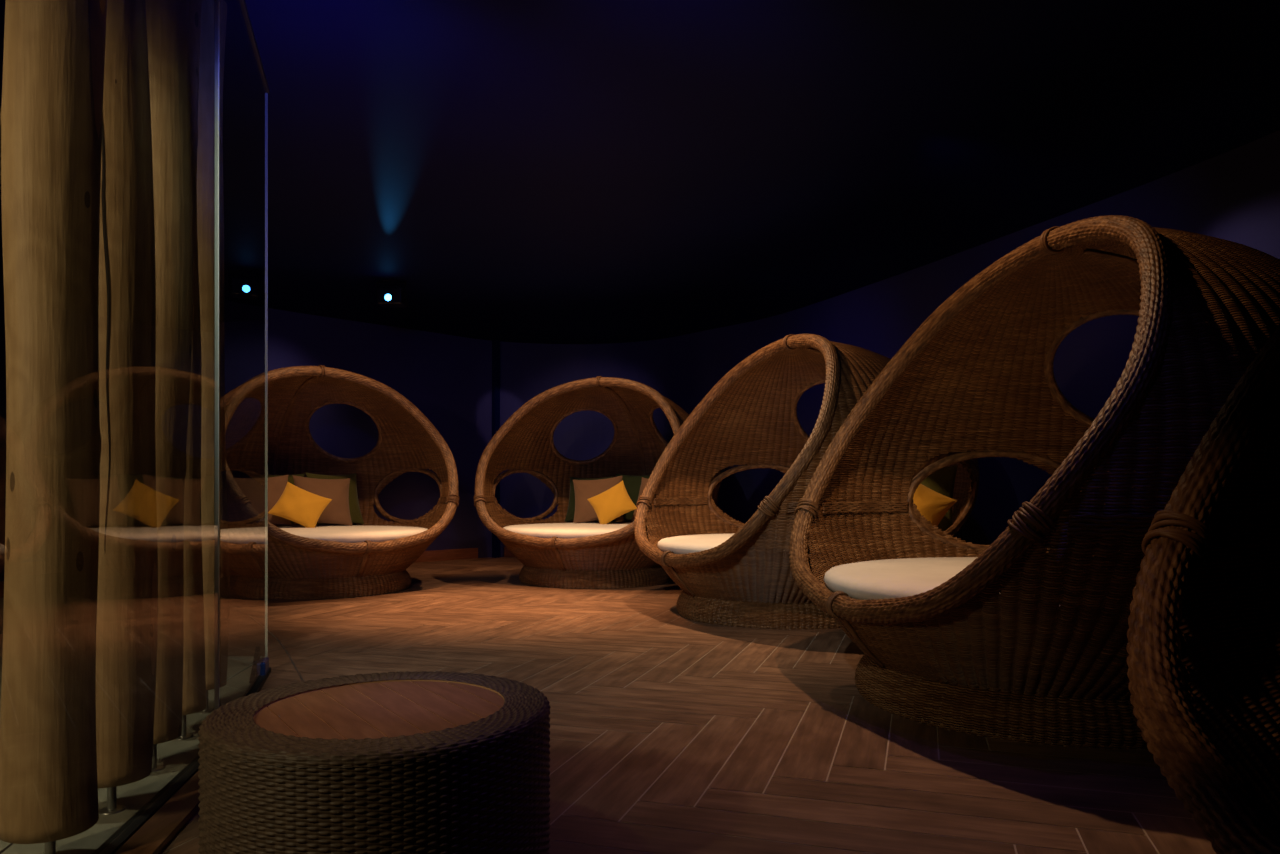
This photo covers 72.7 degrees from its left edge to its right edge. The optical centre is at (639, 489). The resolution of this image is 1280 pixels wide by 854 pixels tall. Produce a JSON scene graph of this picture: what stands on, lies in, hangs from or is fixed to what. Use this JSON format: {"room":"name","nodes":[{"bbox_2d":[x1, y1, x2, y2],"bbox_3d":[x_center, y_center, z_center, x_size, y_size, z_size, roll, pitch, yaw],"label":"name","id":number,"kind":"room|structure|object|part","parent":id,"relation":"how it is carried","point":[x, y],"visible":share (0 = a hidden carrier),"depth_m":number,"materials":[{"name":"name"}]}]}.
{"room":"spa","nodes":[
{"label":"spa","id":0,"kind":"room"},
{"bbox_2d":[0,656,264,853],"bbox_3d":[-3.934,0.996,1.500,5.766,0.001,7.400,0,0,0],"label":"ledge","id":1,"kind":"structure","parent":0,"point":[175,755],"depth_m":2.98,"materials":[{"name":"grey stone"}]},
{"bbox_2d":[0,0,106,853],"bbox_3d":[-1.549,-0.599,2.308,0.255,3.190,0.243,0,0,0],"label":"pillar","id":2,"kind":"structure","parent":1,"relation":"on","point":[51,115],"depth_m":2.22,"materials":[{"name":"brown wood"}]},
{"bbox_2d":[96,0,157,814],"bbox_3d":[-1.644,-0.599,2.707,0.261,3.190,0.244,0,0,0],"label":"pillar","id":3,"kind":"structure","parent":1,"relation":"on","point":[127,594],"depth_m":2.64,"materials":[{"name":"brown"}]},
{"bbox_3d":[-1.640,0.993,2.700,0.076,0.006,0.076,0,0,0],"label":"foot plate","id":4,"kind":"part","parent":3,"relation":"part of","materials":[{"name":"silver metal"}]},
{"bbox_2d":[145,0,192,771],"bbox_3d":[-1.727,-0.599,3.103,0.212,3.190,0.224,0,0,32],"label":"pillar","id":5,"kind":"structure","parent":1,"relation":"on","point":[167,21],"depth_m":3.06,"materials":[{"name":"brown"}]},
{"bbox_3d":[-1.737,0.993,3.100,0.076,0.006,0.076,0,0,0],"label":"foot plate","id":6,"kind":"part","parent":5,"relation":"part of","materials":[{"name":"silver metal"}]},
{"bbox_2d":[174,0,205,739],"bbox_3d":[-1.857,-0.599,3.494,0.202,3.190,0.201,0,0,0],"label":"pillar","id":7,"kind":"structure","parent":1,"relation":"on","point":[194,677],"depth_m":3.47,"materials":[{"name":"brown"}]},
{"bbox_3d":[-1.840,0.993,3.500,0.076,0.006,0.076,0,0,0],"label":"foot plate","id":8,"kind":"part","parent":7,"relation":"part of","materials":[{"name":"silver metal"}]},
{"bbox_2d":[197,0,229,712],"bbox_3d":[-1.959,-0.599,3.915,0.195,3.190,0.188,0,0,0],"label":"pillar","id":9,"kind":"structure","parent":1,"relation":"on","point":[205,149],"depth_m":3.86,"materials":[{"name":"brown"}]},
{"bbox_3d":[-1.955,0.993,3.910,0.076,0.006,0.076,0,0,0],"label":"foot plate","id":10,"kind":"part","parent":9,"relation":"part of","materials":[{"name":"silver metal"}]},
{"bbox_2d":[0,253,491,580],"bbox_3d":[-5.103,-0.600,8.264,1.605,3.200,10.923,0,0,24],"label":"wall","id":11,"kind":"structure","parent":0,"point":[448,378],"depth_m":11.60,"materials":[{"name":"paint"}]},
{"bbox_2d":[0,548,477,597],"bbox_3d":[-5.128,0.925,8.126,1.434,0.150,10.574,0,0,24],"label":"baseboard","id":12,"kind":"structure","parent":11,"relation":"attached to","point":[469,553],"depth_m":12.24,"materials":[{"name":"brown wood"}]},
{"bbox_2d":[492,340,499,557],"bbox_3d":[-2.120,-0.600,12.800,0.070,3.200,0.090,0,0,40],"label":"trim","id":13,"kind":"structure","parent":11,"relation":"attached to","point":[495,343],"depth_m":12.78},
{"bbox_2d":[0,557,1216,853],"bbox_3d":[-1.917,1.001,6.000,15.833,0.002,18.000,0,0,0],"label":"floor","id":14,"kind":"structure","parent":0,"point":[671,733],"depth_m":3.51,"materials":[{"name":"brown wood"}]},
{"bbox_2d":[92,0,218,853],"bbox_3d":[-1.416,-0.600,2.173,0.050,3.200,2.385,0,0,-10],"label":"window","id":15,"kind":"structure","parent":14,"relation":"on","point":[130,827],"depth_m":3.34,"materials":[{"name":"clear glass"}]},
{"bbox_2d":[114,770,199,853],"bbox_3d":[-1.190,0.988,0.838,0.278,0.024,5.905,0,0,-7],"label":"trim","id":16,"kind":"structure","parent":14,"relation":"on","point":[167,822],"depth_m":2.55,"materials":[{"name":"brown wood"}]},
{"bbox_2d":[237,0,270,696],"bbox_3d":[-1.838,-0.600,4.064,0.050,3.200,1.488,0,0,-17],"label":"window","id":17,"kind":"structure","parent":14,"relation":"on","point":[258,682],"depth_m":4.77,"materials":[{"name":"clear glass"}]},
{"bbox_2d":[249,646,268,682],"bbox_3d":[-2.015,0.925,4.603,0.068,0.150,0.265,0,0,-17],"label":"glass clamp","id":18,"kind":"object","parent":17,"relation":"attached to","point":[259,666],"visible":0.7,"depth_m":4.59,"materials":[{"name":"blue metal"}]},
{"bbox_2d":[249,615,304,681],"bbox_3d":[-2.357,0.999,5.638,0.063,0.002,2.931,0,0,-29],"label":"trim","id":19,"kind":"structure","parent":14,"relation":"on","point":[281,644],"depth_m":5.36,"materials":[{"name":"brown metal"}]},
{"bbox_2d":[225,365,458,599],"bbox_3d":[-3.325,-0.130,8.928,2.760,2.263,2.627,0,0,-41],"label":"chair","id":20,"kind":"object","parent":14,"relation":"on","point":[373,557],"visible":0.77,"depth_m":9.00,"materials":[{"name":"wicker"}]},
{"bbox_3d":[-4.292,-0.661,9.104,0.790,0.698,0.730,0,0,-41],"label":"opening trim","id":21,"kind":"part","parent":20,"relation":"part of","materials":[{"name":"wicker"}]},
{"bbox_2d":[234,475,290,524],"bbox_3d":[-3.956,0.120,9.041,0.611,0.559,0.228,0,0,-22],"label":"cushion","id":22,"kind":"object","parent":20,"relation":"on","point":[253,488],"visible":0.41,"depth_m":9.02,"materials":[{"name":"beige fabric"}]},
{"bbox_2d":[246,471,304,525],"bbox_3d":[-3.932,0.100,9.408,0.625,0.598,0.210,0,0,-35],"label":"cushion","id":23,"kind":"object","parent":20,"relation":"on","point":[249,474],"visible":0.22,"depth_m":9.41,"materials":[{"name":"green fabric"}]},
{"bbox_2d":[268,482,331,527],"bbox_3d":[-3.507,0.170,8.982,0.580,0.508,0.254,0,0,-8],"label":"cushion","id":24,"kind":"object","parent":20,"relation":"on","point":[298,505],"visible":0.96,"depth_m":8.93,"materials":[{"name":"yellow fabric"}]},
{"bbox_2d":[293,475,352,525],"bbox_3d":[-3.435,0.120,9.417,0.618,0.553,0.258,0,0,-29],"label":"cushion","id":25,"kind":"object","parent":20,"relation":"on","point":[337,511],"visible":0.67,"depth_m":9.41,"materials":[{"name":"beige fabric"}]},
{"bbox_2d":[306,473,363,524],"bbox_3d":[-3.414,0.100,9.742,0.214,0.579,0.606,0,0,44],"label":"cushion","id":26,"kind":"object","parent":20,"relation":"on","point":[355,513],"visible":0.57,"depth_m":9.84,"materials":[{"name":"green fabric"}]},
{"bbox_3d":[-3.372,-0.661,9.909,0.790,0.698,0.732,0,0,-41],"label":"opening trim","id":27,"kind":"part","parent":20,"relation":"part of","materials":[{"name":"wicker"}]},
{"bbox_3d":[-3.216,0.455,8.801,2.136,0.131,2.136,0,0,-41],"label":"mattress","id":28,"kind":"part","parent":20,"relation":"part of","materials":[{"name":"fabric"}]},
{"bbox_3d":[-2.633,0.067,9.955,1.099,0.662,0.205,0,0,30],"label":"opening trim","id":29,"kind":"part","parent":20,"relation":"part of","materials":[{"name":"wicker"}]},
{"bbox_2d":[198,671,550,853],"bbox_3d":[-0.692,0.784,2.350,0.895,0.409,0.895,0,0,-45],"label":"side table","id":30,"kind":"object","parent":14,"relation":"on","point":[407,762],"visible":1,"depth_m":2.03,"materials":[{"name":"wicker"}]},
{"bbox_2d":[254,680,504,739],"bbox_3d":[-0.692,0.587,2.350,0.647,0.005,0.647,0,0,37],"label":"tabletop","id":31,"kind":"object","parent":30,"relation":"on","point":[375,709],"depth_m":2.31,"materials":[{"name":"brown wood"}]},
{"bbox_2d":[474,376,723,588],"bbox_3d":[-0.396,-0.130,9.802,2.760,2.263,2.627,0,0,21],"label":"chair","id":32,"kind":"object","parent":14,"relation":"on","point":[554,552],"visible":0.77,"depth_m":9.82,"materials":[{"name":"wicker"}]},
{"bbox_3d":[-1.403,0.067,10.527,0.202,0.663,1.101,0,0,40],"label":"opening trim","id":33,"kind":"part","parent":32,"relation":"part of","materials":[{"name":"wicker"}]},
{"bbox_3d":[-0.457,0.455,9.646,2.136,0.131,2.136,0,0,21],"label":"mattress","id":34,"kind":"part","parent":32,"relation":"part of","materials":[{"name":"fabric"}]},
{"bbox_3d":[-0.692,-0.661,10.739,0.790,0.698,0.730,0,0,21],"label":"opening trim","id":35,"kind":"part","parent":32,"relation":"part of","materials":[{"name":"wicker"}]},
{"bbox_2d":[565,476,612,521],"bbox_3d":[-0.624,0.115,10.608,0.586,0.556,0.183,0,0,21],"label":"cushion","id":36,"kind":"object","parent":32,"relation":"on","point":[571,506],"visible":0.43,"depth_m":10.64,"materials":[{"name":"green fabric"}]},
{"bbox_2d":[573,476,623,522],"bbox_3d":[-0.498,0.120,10.293,0.648,0.578,0.238,0,0,8],"label":"cushion","id":37,"kind":"object","parent":32,"relation":"on","point":[584,490],"visible":0.63,"depth_m":10.26,"materials":[{"name":"beige fabric"}]},
{"bbox_2d":[587,480,636,523],"bbox_3d":[-0.319,0.160,9.921,0.576,0.536,0.242,0,0,-1],"label":"cushion","id":38,"kind":"object","parent":32,"relation":"on","point":[614,502],"visible":0.96,"depth_m":9.86,"materials":[{"name":"yellow fabric"}]},
{"bbox_2d":[611,474,649,521],"bbox_3d":[-0.038,0.095,10.458,0.606,0.585,0.194,0,0,21],"label":"cushion","id":39,"kind":"object","parent":32,"relation":"on","point":[632,483],"visible":0.26,"depth_m":10.45,"materials":[{"name":"green fabric"}]},
{"bbox_2d":[631,477,647,520],"bbox_3d":[0.159,0.125,10.081,0.576,0.545,0.211,0,0,40],"label":"cushion","id":40,"kind":"object","parent":32,"relation":"on","point":[644,480],"visible":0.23,"depth_m":10.20,"materials":[{"name":"beige fabric"}]},
{"bbox_3d":[0.449,-0.661,10.302,0.790,0.698,0.732,0,0,21],"label":"opening trim","id":41,"kind":"part","parent":32,"relation":"part of","materials":[{"name":"wicker"}]},
{"bbox_3d":[0.835,0.067,9.669,0.205,0.662,1.099,0,0,2],"label":"opening trim","id":42,"kind":"part","parent":32,"relation":"part of","materials":[{"name":"wicker"}]},
{"bbox_2d":[634,334,979,629],"bbox_3d":[1.363,-0.130,7.133,2.627,2.263,2.760,0,0,-24],"label":"chair","id":43,"kind":"object","parent":14,"relation":"on","point":[728,571],"visible":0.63,"depth_m":6.93,"materials":[{"name":"wicker"}]},
{"bbox_3d":[1.209,0.455,7.066,2.136,0.131,2.136,0,0,-24],"label":"mattress","id":44,"kind":"part","parent":43,"relation":"part of","materials":[{"name":"fabric"}]},
{"bbox_3d":[1.166,0.067,8.358,1.100,0.663,0.202,0,0,-5],"label":"opening trim","id":45,"kind":"part","parent":43,"relation":"part of","materials":[{"name":"wicker"}]},
{"bbox_3d":[1.818,-0.661,8.004,0.730,0.698,0.790,0,0,-24],"label":"opening trim","id":46,"kind":"part","parent":43,"relation":"part of","materials":[{"name":"wicker"}]},
{"bbox_2d":[913,484,956,526],"bbox_3d":[2.146,0.145,6.805,0.628,0.592,0.174,0,0,25],"label":"cushion","id":47,"kind":"object","parent":43,"relation":"on","point":[933,505],"visible":0.28,"depth_m":6.71,"materials":[{"name":"yellow fabric"}]},
{"bbox_2d":[920,465,957,530],"bbox_3d":[2.283,0.095,7.083,0.590,0.580,0.167,0,0,36],"label":"cushion","id":48,"kind":"object","parent":43,"relation":"on","point":[942,481],"visible":0.22,"depth_m":6.93,"materials":[{"name":"green fabric"}]},
{"bbox_3d":[2.138,0.067,6.167,1.099,0.662,0.205,0,0,-43],"label":"opening trim","id":49,"kind":"part","parent":43,"relation":"part of","materials":[{"name":"wicker"}]},
{"bbox_2d":[789,215,1279,748],"bbox_3d":[2.140,-0.130,4.216,2.627,2.263,2.760,0,0,-11],"label":"chair","id":50,"kind":"object","parent":14,"relation":"on","point":[1045,605],"visible":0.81,"depth_m":3.50,"materials":[{"name":"wicker"}]},
{"bbox_3d":[1.975,0.455,4.184,2.136,0.131,2.136,0,0,-11],"label":"mattress","id":51,"kind":"part","parent":50,"relation":"part of","materials":[{"name":"fabric"}]},
{"bbox_3d":[2.215,0.067,5.454,1.101,0.663,0.202,0,0,8],"label":"opening trim","id":52,"kind":"part","parent":50,"relation":"part of","materials":[{"name":"wicker"}]},
{"bbox_3d":[2.774,-0.661,4.967,0.730,0.698,0.790,0,0,-11],"label":"opening trim","id":53,"kind":"part","parent":50,"relation":"part of","materials":[{"name":"wicker"}]},
{"bbox_2d":[1126,324,1279,853],"bbox_3d":[2.102,-0.130,0.906,2.627,2.263,2.760,0,0,9],"label":"chair","id":54,"kind":"object","parent":14,"relation":"on","point":[1206,600],"visible":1,"depth_m":1.96,"materials":[{"name":"wicker"}]},
{"bbox_2d":[0,0,1279,343],"bbox_3d":[-1.000,-2.250,6.000,13.000,0.100,17.500,0,0,0],"label":"ceiling","id":55,"kind":"structure","parent":0,"point":[530,171],"depth_m":5.40,"materials":[{"name":"black paint"}]},
{"bbox_2d":[376,280,406,307],"bbox_3d":[-2.620,-2.072,9.165,0.312,0.255,0.270,0,0,0],"label":"projector","id":56,"kind":"object","parent":55,"relation":"attached to","point":[387,297],"visible":1,"depth_m":9.09,"materials":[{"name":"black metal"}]},
{"bbox_2d":[500,314,779,556],"bbox_3d":[0.044,-0.600,12.389,4.532,3.200,1.132,0,0,27],"label":"wall","id":57,"kind":"structure","parent":0,"point":[683,369],"depth_m":12.91,"materials":[{"name":"paint"}]},
{"bbox_2d":[504,547,514,556],"bbox_3d":[0.090,0.925,12.318,4.283,0.150,0.956,0,0,28],"label":"baseboard","id":58,"kind":"structure","parent":57,"relation":"attached to","point":[507,553],"depth_m":12.92,"materials":[{"name":"brown wood"}]},
{"bbox_2d":[780,130,1279,544],"bbox_3d":[3.589,-0.600,4.467,1.191,3.200,13.392,0,0,-11],"label":"wall","id":59,"kind":"structure","parent":0,"point":[1233,195],"depth_m":6.87,"materials":[{"name":"paint"}]}
]}

